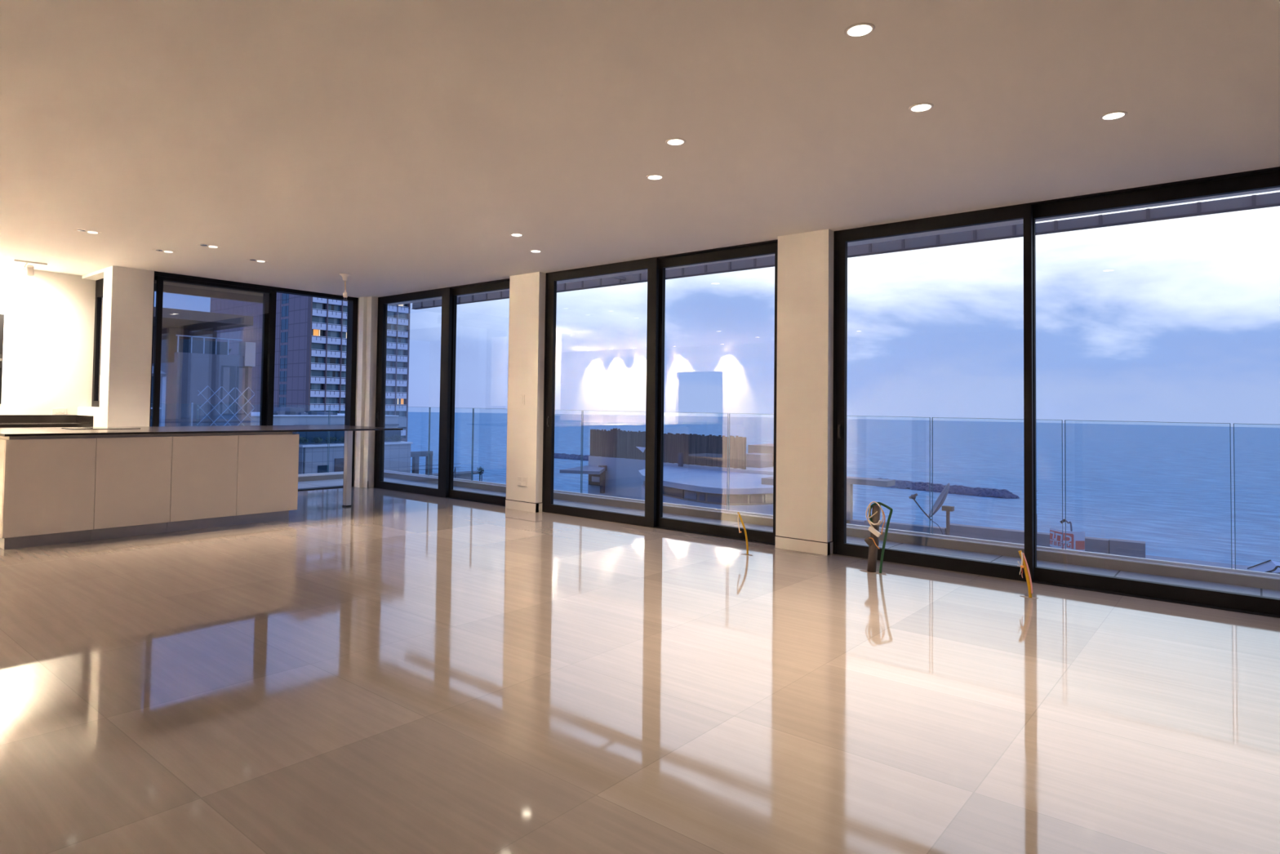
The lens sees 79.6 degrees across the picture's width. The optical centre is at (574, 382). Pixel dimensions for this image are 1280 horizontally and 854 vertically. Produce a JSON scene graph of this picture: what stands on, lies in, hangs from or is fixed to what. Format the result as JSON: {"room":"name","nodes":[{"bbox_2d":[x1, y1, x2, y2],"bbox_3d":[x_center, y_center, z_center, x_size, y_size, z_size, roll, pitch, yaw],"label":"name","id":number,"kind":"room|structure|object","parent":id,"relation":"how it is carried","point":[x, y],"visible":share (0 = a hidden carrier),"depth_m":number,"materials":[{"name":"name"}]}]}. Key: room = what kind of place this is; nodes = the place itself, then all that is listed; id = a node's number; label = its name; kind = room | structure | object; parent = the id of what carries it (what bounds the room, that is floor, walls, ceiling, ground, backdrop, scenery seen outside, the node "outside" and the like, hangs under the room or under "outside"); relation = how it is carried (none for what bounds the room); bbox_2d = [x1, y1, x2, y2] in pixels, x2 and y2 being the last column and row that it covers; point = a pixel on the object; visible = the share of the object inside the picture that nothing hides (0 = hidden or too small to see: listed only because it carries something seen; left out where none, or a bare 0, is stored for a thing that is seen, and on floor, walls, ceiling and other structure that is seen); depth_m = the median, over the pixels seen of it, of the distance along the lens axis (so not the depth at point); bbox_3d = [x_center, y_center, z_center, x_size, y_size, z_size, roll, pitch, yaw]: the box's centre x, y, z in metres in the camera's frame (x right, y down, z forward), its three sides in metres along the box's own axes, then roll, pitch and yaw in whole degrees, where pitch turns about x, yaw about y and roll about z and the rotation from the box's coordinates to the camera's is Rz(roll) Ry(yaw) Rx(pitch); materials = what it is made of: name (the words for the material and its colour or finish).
{"room":"empty living room","nodes":[
{"label":"empty living room","id":0,"kind":"room"},
{"bbox_2d":[0,266,96,414],"bbox_3d":[-6.995,0.014,9.114,0.220,2.816,2.280,-1,-2,42],"label":"wall","id":1,"kind":"structure","parent":0,"point":[49,317],"depth_m":9.47,"materials":[{"name":"white paint"}]},
{"bbox_2d":[0,314,4,404],"bbox_3d":[-7.154,-0.294,8.786,0.125,1.070,0.956,-1,-2,42],"label":"window","id":2,"kind":"structure","parent":1,"relation":"in","point":[2,316],"depth_m":9.12,"materials":[{"name":"black metal"}]},
{"bbox_2d":[0,414,75,422],"bbox_3d":[-6.980,0.427,8.943,0.018,0.092,2.033,-1,-2,42],"label":"backsplash","id":3,"kind":"structure","parent":1,"relation":"attached to","point":[3,418],"depth_m":9.37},
{"bbox_2d":[52,408,66,414],"bbox_3d":[-6.432,0.364,9.560,0.016,0.080,0.154,-1,-2,42],"label":"double socket","id":4,"kind":"object","parent":1,"relation":"attached to","point":[55,411],"visible":1,"depth_m":9.56,"materials":[{"name":"white plastic"}]},
{"bbox_2d":[77,265,377,488],"bbox_3d":[-4.563,0.095,10.588,3.725,2.816,1.155,2,-2,-43],"label":"pillar","id":5,"kind":"structure","parent":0,"point":[125,384],"depth_m":9.21,"materials":[{"name":"white paint"}]},
{"bbox_2d":[75,414,93,423],"bbox_3d":[-6.072,0.457,9.482,0.615,0.092,0.018,-1,-2,42],"label":"backsplash","id":6,"kind":"structure","parent":5,"relation":"attached to","point":[79,419],"depth_m":9.45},
{"bbox_2d":[91,278,103,406],"bbox_3d":[-5.861,-0.505,9.598,0.823,1.628,0.060,-1,-2,42],"label":"window","id":7,"kind":"structure","parent":5,"relation":"in","point":[99,283],"depth_m":9.82,"materials":[{"name":"black metal"}]},
{"bbox_2d":[149,271,358,490],"bbox_3d":[-4.297,0.104,10.427,0.235,2.836,2.860,-1,-2,42],"label":"window","id":8,"kind":"structure","parent":5,"relation":"in","point":[167,282],"depth_m":10.44,"materials":[{"name":"black metal"}]},
{"bbox_2d":[354,480,368,488],"bbox_3d":[-4.374,1.444,10.187,3.402,0.102,0.347,2,-2,-43],"label":"baseboard","id":9,"kind":"structure","parent":5,"relation":"attached to","point":[362,483],"depth_m":11.26,"materials":[{"name":"paint"}]},
{"bbox_2d":[0,486,1279,853],"bbox_3d":[-1.472,1.478,3.283,24.600,0.300,10.220,-1,-2,42],"label":"floor","id":10,"kind":"structure","parent":0,"point":[390,671],"depth_m":3.27,"materials":[{"name":"tile"}]},
{"bbox_2d":[0,414,93,427],"bbox_3d":[-6.758,0.896,8.724,0.633,1.037,2.033,-1,-2,42],"label":"countertop","id":11,"kind":"structure","parent":10,"relation":"on","point":[6,420],"depth_m":9.27,"materials":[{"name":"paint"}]},
{"bbox_2d":[0,435,96,549],"bbox_3d":[-4.797,0.920,6.801,1.003,0.930,0.656,-1,-2,42],"label":"base cabinet","id":12,"kind":"object","parent":10,"relation":"on","point":[47,482],"visible":0.95,"depth_m":6.45,"materials":[{"name":"paint"}]},
{"bbox_2d":[90,433,172,540],"bbox_3d":[-4.368,0.941,7.280,1.003,0.930,0.630,-1,-2,42],"label":"base cabinet","id":13,"kind":"object","parent":10,"relation":"on","point":[133,477],"visible":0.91,"depth_m":6.94,"materials":[{"name":"paint"}]},
{"bbox_2d":[0,424,403,506],"bbox_3d":[-3.911,0.965,8.160,1.530,0.950,3.885,-1,-2,42],"label":"countertop","id":14,"kind":"structure","parent":10,"relation":"on","point":[6,432],"depth_m":8.04,"materials":[{"name":"stone"}]},
{"bbox_2d":[61,426,140,429],"bbox_3d":[-4.734,0.459,7.660,0.360,0.006,0.600,-1,-2,42],"label":"cooktop","id":15,"kind":"object","parent":14,"relation":"in","point":[102,428],"visible":1,"depth_m":7.58,"materials":[{"name":"glass"}]},
{"bbox_2d":[166,432,238,532],"bbox_3d":[-3.949,0.962,7.747,1.003,0.930,0.623,-1,-2,42],"label":"base cabinet","id":16,"kind":"object","parent":10,"relation":"on","point":[204,466],"visible":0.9,"depth_m":7.41,"materials":[{"name":"paint"}]},
{"bbox_2d":[232,431,299,524],"bbox_3d":[-3.523,0.983,8.223,1.003,0.930,0.652,-1,-2,42],"label":"base cabinet","id":17,"kind":"object","parent":10,"relation":"on","point":[268,462],"visible":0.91,"depth_m":7.88,"materials":[{"name":"paint"}]},
{"bbox_2d":[737,511,748,554],"bbox_3d":[1.446,1.295,6.566,0.109,0.354,0.028,-1,-2,42],"label":"conduit","id":18,"kind":"object","parent":10,"relation":"on","point":[738,513],"visible":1,"depth_m":6.55,"materials":[{"name":"orange plastic"}]},
{"bbox_2d":[859,569,886,574],"bbox_3d":[2.318,1.464,5.906,0.216,0.001,0.097,-1,-2,42],"label":"mortar patch","id":19,"kind":"object","parent":10,"relation":"on","point":[865,571],"visible":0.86,"depth_m":5.88,"materials":[{"name":"grey concrete"}]},
{"bbox_2d":[864,501,893,573],"bbox_3d":[2.338,1.190,5.880,0.209,0.552,0.103,-1,-2,42],"label":"cables","id":20,"kind":"object","parent":10,"relation":"on","point":[873,541],"visible":1,"depth_m":5.88,"materials":[{"name":"plastic"}]},
{"bbox_2d":[1017,550,1032,597],"bbox_3d":[3.057,1.299,5.183,0.090,0.310,0.043,-1,-2,42],"label":"conduit","id":21,"kind":"object","parent":10,"relation":"on","point":[1024,565],"visible":1,"depth_m":5.18,"materials":[{"name":"orange plastic"}]},
{"bbox_2d":[1020,595,1038,599],"bbox_3d":[3.075,1.453,5.174,0.108,0.001,0.049,-1,-2,42],"label":"mortar patch","id":22,"kind":"object","parent":10,"relation":"on","point":[1033,597],"visible":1,"depth_m":5.17,"materials":[{"name":"grey concrete"}]},
{"bbox_2d":[0,0,1279,297],"bbox_3d":[-1.415,-1.660,3.389,24.600,0.350,10.250,-1,-2,42],"label":"ceiling","id":23,"kind":"structure","parent":0,"point":[397,147],"depth_m":4.20,"materials":[{"name":"white paint"}]},
{"bbox_2d":[13,259,47,275],"bbox_3d":[-6.288,-1.311,8.834,0.115,0.163,0.320,-1,-2,42],"label":"track spotlight","id":24,"kind":"object","parent":23,"relation":"attached to","point":[29,268],"visible":1,"depth_m":8.81,"materials":[{"name":"white paint"}]},
{"bbox_2d":[73,228,101,234],"bbox_3d":[-4.562,-1.412,7.165,0.110,0.010,0.200,-1,-2,42],"label":"recessed light","id":25,"kind":"object","parent":23,"relation":"in","point":[75,229],"visible":1,"depth_m":7.16,"materials":[{"name":"white paint"}]},
{"bbox_2d":[151,248,176,253],"bbox_3d":[-4.322,-1.382,8.056,0.110,0.010,0.200,-1,-2,42],"label":"recessed light","id":26,"kind":"object","parent":23,"relation":"in","point":[157,250],"visible":1,"depth_m":8.05,"materials":[{"name":"white paint"}]},
{"bbox_2d":[196,243,220,248],"bbox_3d":[-3.706,-1.382,7.753,0.110,0.010,0.200,-1,-2,42],"label":"recessed light","id":27,"kind":"object","parent":23,"relation":"in","point":[199,244],"visible":1,"depth_m":7.75,"materials":[{"name":"white paint"}]},
{"bbox_2d":[247,258,266,262],"bbox_3d":[-3.535,-1.356,8.524,0.110,0.010,0.200,-1,-2,42],"label":"recessed light","id":28,"kind":"object","parent":23,"relation":"in","point":[252,260],"visible":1,"depth_m":8.52,"materials":[{"name":"white paint"}]},
{"bbox_2d":[339,273,350,297],"bbox_3d":[-2.811,-1.132,9.365,0.132,0.384,0.132,-1,-2,42],"label":"pendant cord","id":29,"kind":"object","parent":23,"relation":"hanging from","point":[344,276],"visible":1,"depth_m":9.35,"materials":[{"name":"white paint"}]},
{"bbox_2d":[510,233,523,236],"bbox_3d":[-0.529,-1.357,7.047,0.120,0.007,0.120,-1,-2,42],"label":"recessed light","id":30,"kind":"object","parent":23,"relation":"in","point":[511,234],"visible":1,"depth_m":7.03,"materials":[{"name":"white paint"}]},
{"bbox_2d":[529,249,541,252],"bbox_3d":[-0.391,-1.333,7.782,0.120,0.007,0.120,-1,-2,42],"label":"recessed light","id":31,"kind":"object","parent":23,"relation":"in","point":[531,251],"visible":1,"depth_m":7.75,"materials":[{"name":"white paint"}]},
{"bbox_2d":[646,174,663,180],"bbox_3d":[0.551,-1.397,5.213,0.120,0.007,0.120,-1,-2,42],"label":"recessed light","id":32,"kind":"object","parent":23,"relation":"in","point":[654,177],"visible":1,"depth_m":5.20,"materials":[{"name":"white paint"}]},
{"bbox_2d":[665,137,685,145],"bbox_3d":[0.599,-1.417,4.513,0.120,0.007,0.120,-1,-2,42],"label":"recessed light","id":33,"kind":"object","parent":23,"relation":"in","point":[674,141],"visible":1,"depth_m":4.50,"materials":[{"name":"white paint"}]},
{"bbox_2d":[844,22,875,37],"bbox_3d":[1.177,-1.450,3.153,0.120,0.007,0.120,-1,-2,42],"label":"recessed light","id":34,"kind":"object","parent":23,"relation":"in","point":[860,29],"visible":1,"depth_m":3.14,"materials":[{"name":"white paint"}]},
{"bbox_2d":[908,102,933,112],"bbox_3d":[1.792,-1.417,3.948,0.120,0.007,0.120,-1,-2,42],"label":"recessed light","id":35,"kind":"object","parent":23,"relation":"in","point":[922,107],"visible":1,"depth_m":3.94,"materials":[{"name":"white paint"}]},
{"bbox_2d":[1099,111,1127,119],"bbox_3d":[2.834,-1.399,4.018,0.120,0.007,0.120,-1,-2,42],"label":"recessed light","id":36,"kind":"object","parent":23,"relation":"in","point":[1117,114],"visible":1,"depth_m":4.01,"materials":[{"name":"white paint"}]},
{"bbox_2d":[506,229,833,542],"bbox_3d":[5.168,0.044,4.115,15.790,2.816,0.276,-1,-2,42],"label":"pillar","id":37,"kind":"structure","parent":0,"point":[805,263],"depth_m":6.82,"materials":[{"name":"white paint"}]},
{"bbox_2d":[373,278,509,506],"bbox_3d":[-1.774,0.141,10.385,3.000,2.836,0.189,-1,-2,42],"label":"window","id":38,"kind":"structure","parent":37,"relation":"in","point":[449,295],"depth_m":10.30,"materials":[{"name":"black metal"}]},
{"bbox_2d":[517,475,527,486],"bbox_3d":[-0.612,1.171,9.053,0.160,0.110,0.010,-1,-2,42],"label":"wall socket","id":39,"kind":"object","parent":37,"relation":"attached to","point":[522,481],"visible":1,"depth_m":9.05,"materials":[{"name":"white paint"}]},
{"bbox_2d":[520,395,524,404],"bbox_3d":[-0.617,0.207,9.099,0.070,0.120,0.010,-1,-2,42],"label":"light switch","id":40,"kind":"object","parent":37,"relation":"attached to","point":[522,397],"visible":1,"depth_m":9.09,"materials":[{"name":"white paint"}]},
{"bbox_2d":[542,239,777,545],"bbox_3d":[0.820,0.109,8.062,3.035,2.836,0.189,-1,-2,42],"label":"window","id":41,"kind":"structure","parent":37,"relation":"in","point":[655,267],"depth_m":8.00,"materials":[{"name":"black metal"}]},
{"bbox_2d":[505,498,832,555],"bbox_3d":[5.092,1.397,4.010,15.796,0.102,0.112,-1,-2,42],"label":"baseboard","id":42,"kind":"structure","parent":37,"relation":"attached to","point":[818,548],"depth_m":6.78,"materials":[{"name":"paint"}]},
{"bbox_2d":[832,166,1279,617],"bbox_3d":[3.433,0.077,5.723,3.020,2.836,0.189,-1,-2,42],"label":"window","id":43,"kind":"structure","parent":37,"relation":"in","point":[1268,178],"depth_m":5.70,"materials":[{"name":"black metal"}]},
{"bbox_2d":[297,476,1279,598],"bbox_3d":[0.663,1.611,6.566,14.600,0.299,4.245,-1,-2,42],"label":"floor","id":44,"kind":"structure","parent":0,"point":[329,482],"depth_m":6.80,"materials":[{"name":"tile"}]},
{"bbox_2d":[297,470,1279,591],"bbox_3d":[0.653,1.610,6.659,14.740,0.506,4.370,-1,-2,42],"label":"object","id":45,"kind":"structure","parent":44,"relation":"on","point":[1261,580],"depth_m":6.88,"materials":[{"name":"paint"}]},
{"bbox_2d":[197,404,328,473],"bbox_3d":[-4.677,0.886,11.653,0.012,1.085,2.054,-1,-2,42],"label":"glass balustrade","id":46,"kind":"object","parent":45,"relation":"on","point":[198,404],"visible":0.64,"depth_m":12.03,"materials":[{"name":"clear glass"}]},
{"bbox_2d":[328,405,333,472],"bbox_3d":[-3.680,0.935,12.766,0.012,1.085,0.904,-1,-2,42],"label":"glass balustrade","id":47,"kind":"object","parent":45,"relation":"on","point":[330,406],"visible":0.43,"depth_m":12.43,"materials":[{"name":"clear glass"}]},
{"bbox_2d":[387,406,430,475],"bbox_3d":[-2.822,0.944,12.664,1.348,1.085,0.012,-1,-2,42],"label":"glass balustrade","id":48,"kind":"object","parent":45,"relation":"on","point":[410,406],"visible":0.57,"depth_m":12.22,"materials":[{"name":"clear glass"}]},
{"bbox_2d":[428,407,473,479],"bbox_3d":[-1.920,0.933,11.856,1.042,1.085,0.012,-1,-2,42],"label":"glass balustrade","id":49,"kind":"object","parent":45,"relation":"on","point":[430,407],"visible":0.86,"depth_m":11.69,"materials":[{"name":"clear glass"}]},
{"bbox_2d":[471,408,582,493],"bbox_3d":[-0.712,0.918,10.774,2.169,1.085,0.012,-1,-2,42],"label":"glass balustrade","id":50,"kind":"object","parent":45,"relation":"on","point":[473,408],"visible":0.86,"depth_m":10.13,"materials":[{"name":"clear glass"}]},
{"bbox_2d":[581,410,728,510],"bbox_3d":[0.917,0.898,9.316,2.172,1.085,0.012,-1,-2,42],"label":"glass balustrade","id":51,"kind":"object","parent":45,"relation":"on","point":[583,411],"visible":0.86,"depth_m":8.88,"materials":[{"name":"clear glass"}]},
{"bbox_2d":[728,413,930,533],"bbox_3d":[2.535,0.878,7.868,2.139,1.085,0.012,-1,-2,42],"label":"glass balustrade","id":52,"kind":"object","parent":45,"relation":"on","point":[729,413],"visible":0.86,"depth_m":7.58,"materials":[{"name":"clear glass"}]},
{"bbox_2d":[931,417,1062,549],"bbox_3d":[3.732,0.864,6.796,1.043,1.085,0.012,-1,-2,42],"label":"glass balustrade","id":53,"kind":"object","parent":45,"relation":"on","point":[932,417],"visible":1,"depth_m":7.08,"materials":[{"name":"clear glass"}]},
{"bbox_2d":[1064,419,1231,566],"bbox_3d":[4.528,0.854,6.083,1.062,1.085,0.012,-1,-2,42],"label":"glass balustrade","id":54,"kind":"object","parent":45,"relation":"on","point":[1064,420],"visible":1,"depth_m":5.97,"materials":[{"name":"clear glass"}]},
{"bbox_2d":[1233,423,1271,568],"bbox_3d":[5.359,0.844,5.339,1.137,1.085,0.012,-1,-2,42],"label":"glass balustrade","id":55,"kind":"object","parent":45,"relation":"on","point":[1233,424],"visible":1,"depth_m":5.71,"materials":[{"name":"clear glass"}]},
{"bbox_2d":[387,186,1279,305],"bbox_3d":[2.039,-1.394,7.469,13.700,0.200,0.450,-1,-2,42],"label":"soffit","id":56,"kind":"structure","parent":0,"point":[1017,221],"depth_m":6.66,"materials":[{"name":"grey metal panels"}]},
{"bbox_2d":[411,223,1023,309],"bbox_3d":[0.481,-1.309,9.439,8.850,0.113,0.610,-1,-2,42],"label":"roof overhang","id":57,"kind":"structure","parent":56,"relation":"attached to","point":[1015,230],"depth_m":8.38,"materials":[{"name":"grey metal"}]},
{"bbox_2d":[1035,191,1279,235],"bbox_3d":[5.611,-1.360,4.846,4.880,0.089,0.610,-1,-2,42],"label":"roof overhang","id":58,"kind":"structure","parent":56,"relation":"attached to","point":[1267,200],"depth_m":6.03,"materials":[{"name":"grey metal"}]},
{"label":"outside","id":59,"kind":"structure","parent":0,"visible":0},
{"bbox_2d":[407,412,1279,565],"bbox_3d":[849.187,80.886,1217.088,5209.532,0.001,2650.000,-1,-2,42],"label":"sea","id":60,"kind":"structure","parent":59,"point":[1166,487],"depth_m":414.19,"materials":[{"name":"blue liquid"}]},
{"bbox_2d":[554,453,589,460],"bbox_3d":[2.126,44.174,448.787,76.468,4.127,13.764,-1,-2,42],"label":"breakwater","id":61,"kind":"object","parent":60,"relation":"in","point":[572,456],"visible":0.34,"depth_m":447.96,"materials":[{"name":"grey stone"}]},
{"bbox_2d":[875,477,1019,498],"bbox_3d":[144.441,41.776,300.265,55.746,4.367,21.007,-1,-2,42],"label":"breakwater","id":62,"kind":"object","parent":60,"relation":"in","point":[917,486],"visible":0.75,"depth_m":290.92,"materials":[{"name":"grey stone"}]},
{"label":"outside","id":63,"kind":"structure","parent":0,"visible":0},
{"bbox_3d":[-2.715,34.148,71.462,700.000,2.500,225.000,-1,-2,42],"label":"ground","id":64,"kind":"structure","parent":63,"visible":0},
{"bbox_2d":[98,352,166,426],"bbox_3d":[-17.920,15.034,27.754,8.000,32.600,3.400,-1,-2,42],"label":"sunroom","id":65,"kind":"structure","parent":64,"relation":"on","point":[163,375],"depth_m":26.27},
{"bbox_2d":[100,305,255,426],"bbox_3d":[-22.678,14.162,37.294,12.200,34.780,8.200,-1,-2,42],"label":"building","id":66,"kind":"structure","parent":64,"relation":"on","point":[198,361],"depth_m":35.45,"materials":[{"name":"concrete"}]},
{"bbox_2d":[222,367,230,413],"bbox_3d":[-16.265,0.367,35.725,0.020,2.150,0.300,-1,-2,42],"label":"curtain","id":67,"kind":"object","parent":66,"relation":"hanging from","point":[225,371],"depth_m":35.72,"materials":[{"name":"white fabric"}]},
{"bbox_2d":[237,368,244,413],"bbox_3d":[-15.778,0.391,36.269,0.020,2.150,0.300,-1,-2,42],"label":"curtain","id":68,"kind":"object","parent":66,"relation":"hanging from","point":[241,371],"depth_m":36.25,"materials":[{"name":"white fabric"}]},
{"bbox_2d":[190,385,254,426],"bbox_3d":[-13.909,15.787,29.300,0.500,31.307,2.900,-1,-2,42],"label":"lattice","id":69,"kind":"object","parent":64,"relation":"on","point":[192,403],"visible":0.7,"depth_m":29.66,"materials":[{"name":"white metal"}]},
{"bbox_2d":[209,292,410,441],"bbox_3d":[-69.514,-2.551,197.279,52.700,76.500,26.760,-1,-2,42],"label":"tower","id":70,"kind":"structure","parent":64,"relation":"on","point":[311,332],"depth_m":176.86,"materials":[{"name":"concrete"}]},
{"bbox_2d":[250,407,399,427],"bbox_3d":[-40.749,18.193,100.188,25.300,30.000,24.000,-1,-2,42],"label":"podium building","id":71,"kind":"structure","parent":64,"relation":"on","point":[282,415],"depth_m":93.01,"materials":[{"name":"grey concrete"}]},
{"bbox_2d":[292,426,413,474],"bbox_3d":[-16.475,17.244,44.330,8.200,29.230,10.550,-1,-2,42],"label":"building","id":72,"kind":"structure","parent":64,"relation":"on","point":[313,457],"depth_m":42.34,"materials":[{"name":"concrete"}]},
{"bbox_2d":[298,436,309,444],"bbox_3d":[-14.637,3.091,41.166,0.715,0.429,0.767,1,-2,0],"label":"shrub","id":73,"kind":"object","parent":72,"relation":"on","point":[302,440],"visible":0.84,"depth_m":41.12,"materials":[{"name":"green plant"}]},
{"bbox_2d":[311,436,323,443],"bbox_3d":[-14.115,3.125,41.861,0.652,0.391,0.800,-1,-2,42],"label":"shrub","id":74,"kind":"object","parent":72,"relation":"on","point":[318,439],"visible":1,"depth_m":41.74,"materials":[{"name":"green plant"}]},
{"bbox_2d":[324,436,337,443],"bbox_3d":[-13.490,3.156,42.437,0.821,0.459,0.638,2,-2,-27],"label":"shrub","id":75,"kind":"object","parent":72,"relation":"on","point":[333,438],"visible":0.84,"depth_m":42.37,"materials":[{"name":"green plant"}]},
{"bbox_2d":[334,457,343,471],"bbox_3d":[-12.641,4.742,42.765,0.070,1.040,1.680,-1,-2,42],"label":"shutter","id":76,"kind":"object","parent":72,"relation":"hanging from","point":[339,462],"depth_m":42.31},
{"bbox_2d":[338,436,344,442],"bbox_3d":[-12.942,3.192,43.099,0.721,0.464,0.741,-1,-2,42],"label":"shrub","id":77,"kind":"object","parent":72,"relation":"on","point":[341,438],"visible":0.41,"depth_m":42.98,"materials":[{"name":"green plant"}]},
{"bbox_2d":[384,435,391,440],"bbox_3d":[-11.169,3.319,45.056,0.644,0.486,0.805,-1,-2,42],"label":"shrub","id":78,"kind":"object","parent":72,"relation":"on","point":[386,437],"visible":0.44,"depth_m":45.01,"materials":[{"name":"green plant"}]},
{"bbox_2d":[390,434,401,441],"bbox_3d":[-10.601,3.291,45.686,0.718,0.497,0.644,1,-2,-10],"label":"shrub","id":79,"kind":"object","parent":72,"relation":"on","point":[397,438],"visible":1,"depth_m":45.57,"materials":[{"name":"green plant"}]},
{"bbox_2d":[410,450,483,479],"bbox_3d":[-22.868,23.112,132.312,3.000,22.650,16.000,-1,-2,42],"label":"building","id":80,"kind":"structure","parent":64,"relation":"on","point":[415,455],"depth_m":130.01,"materials":[{"name":"grey concrete"}]},
{"bbox_2d":[476,466,484,480],"bbox_3d":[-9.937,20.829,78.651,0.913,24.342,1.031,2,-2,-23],"label":"tree","id":81,"kind":"object","parent":64,"relation":"on","point":[480,467],"visible":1,"depth_m":78.92,"materials":[{"name":"green plant"}]},
{"bbox_2d":[560,443,773,515],"bbox_3d":[6.783,18.001,45.807,17.870,28.500,17.580,-1,-2,42],"label":"rooftop building","id":82,"kind":"structure","parent":64,"relation":"on","point":[751,488],"depth_m":42.30,"materials":[{"name":"concrete"}]},
{"bbox_2d":[590,427,645,459],"bbox_3d":[2.985,4.060,51.172,0.710,1.999,5.482,2,-2,-41],"label":"fence","id":83,"kind":"object","parent":82,"relation":"on","point":[616,442],"visible":0.91,"depth_m":51.10,"materials":[{"name":"wood"}]},
{"bbox_2d":[663,432,746,469],"bbox_3d":[7.657,4.018,45.563,0.152,1.878,6.147,2,-2,-43],"label":"fence","id":84,"kind":"object","parent":82,"relation":"on","point":[709,450],"visible":0.96,"depth_m":45.30,"materials":[{"name":"wood"}]},
{"bbox_2d":[864,520,1252,569],"bbox_3d":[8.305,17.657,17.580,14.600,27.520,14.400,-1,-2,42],"label":"flat roof","id":85,"kind":"structure","parent":64,"relation":"on","point":[1130,548],"depth_m":20.55,"materials":[{"name":"concrete"}]},
{"bbox_2d":[846,475,895,525],"bbox_3d":[8.675,4.039,24.627,3.000,1.980,0.700,-1,-2,42],"label":"pergola","id":86,"kind":"object","parent":85,"relation":"on","point":[851,481],"visible":0.31,"depth_m":24.14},
{"bbox_2d":[908,482,954,535],"bbox_3d":[9.762,3.657,20.660,0.909,1.935,1.035,2,-2,-27],"label":"satellite dish","id":87,"kind":"object","parent":85,"relation":"on","point":[940,500],"visible":0.79,"depth_m":20.52,"materials":[{"name":"metal"}]},
{"bbox_2d":[1060,518,1072,531],"bbox_3d":[10.082,3.638,15.661,0.214,1.680,0.090,-1,-2,42],"label":"floodlight","id":88,"kind":"object","parent":85,"relation":"on","point":[1064,520],"visible":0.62,"depth_m":15.64,"materials":[{"name":"metal"}]},
{"bbox_2d":[1049,527,1084,551],"bbox_3d":[9.826,3.693,15.237,0.592,1.535,0.058,-1,-2,42],"label":"banner","id":89,"kind":"object","parent":85,"relation":"on","point":[1075,540],"visible":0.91,"depth_m":15.22,"materials":[{"name":"plastic"}]},
{"bbox_2d":[1247,559,1279,573],"bbox_3d":[9.421,3.341,10.184,0.634,1.920,0.285,0,-2,23],"label":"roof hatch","id":90,"kind":"object","parent":85,"relation":"on","point":[1269,566],"visible":0.68,"depth_m":10.30,"materials":[{"name":"metal"}]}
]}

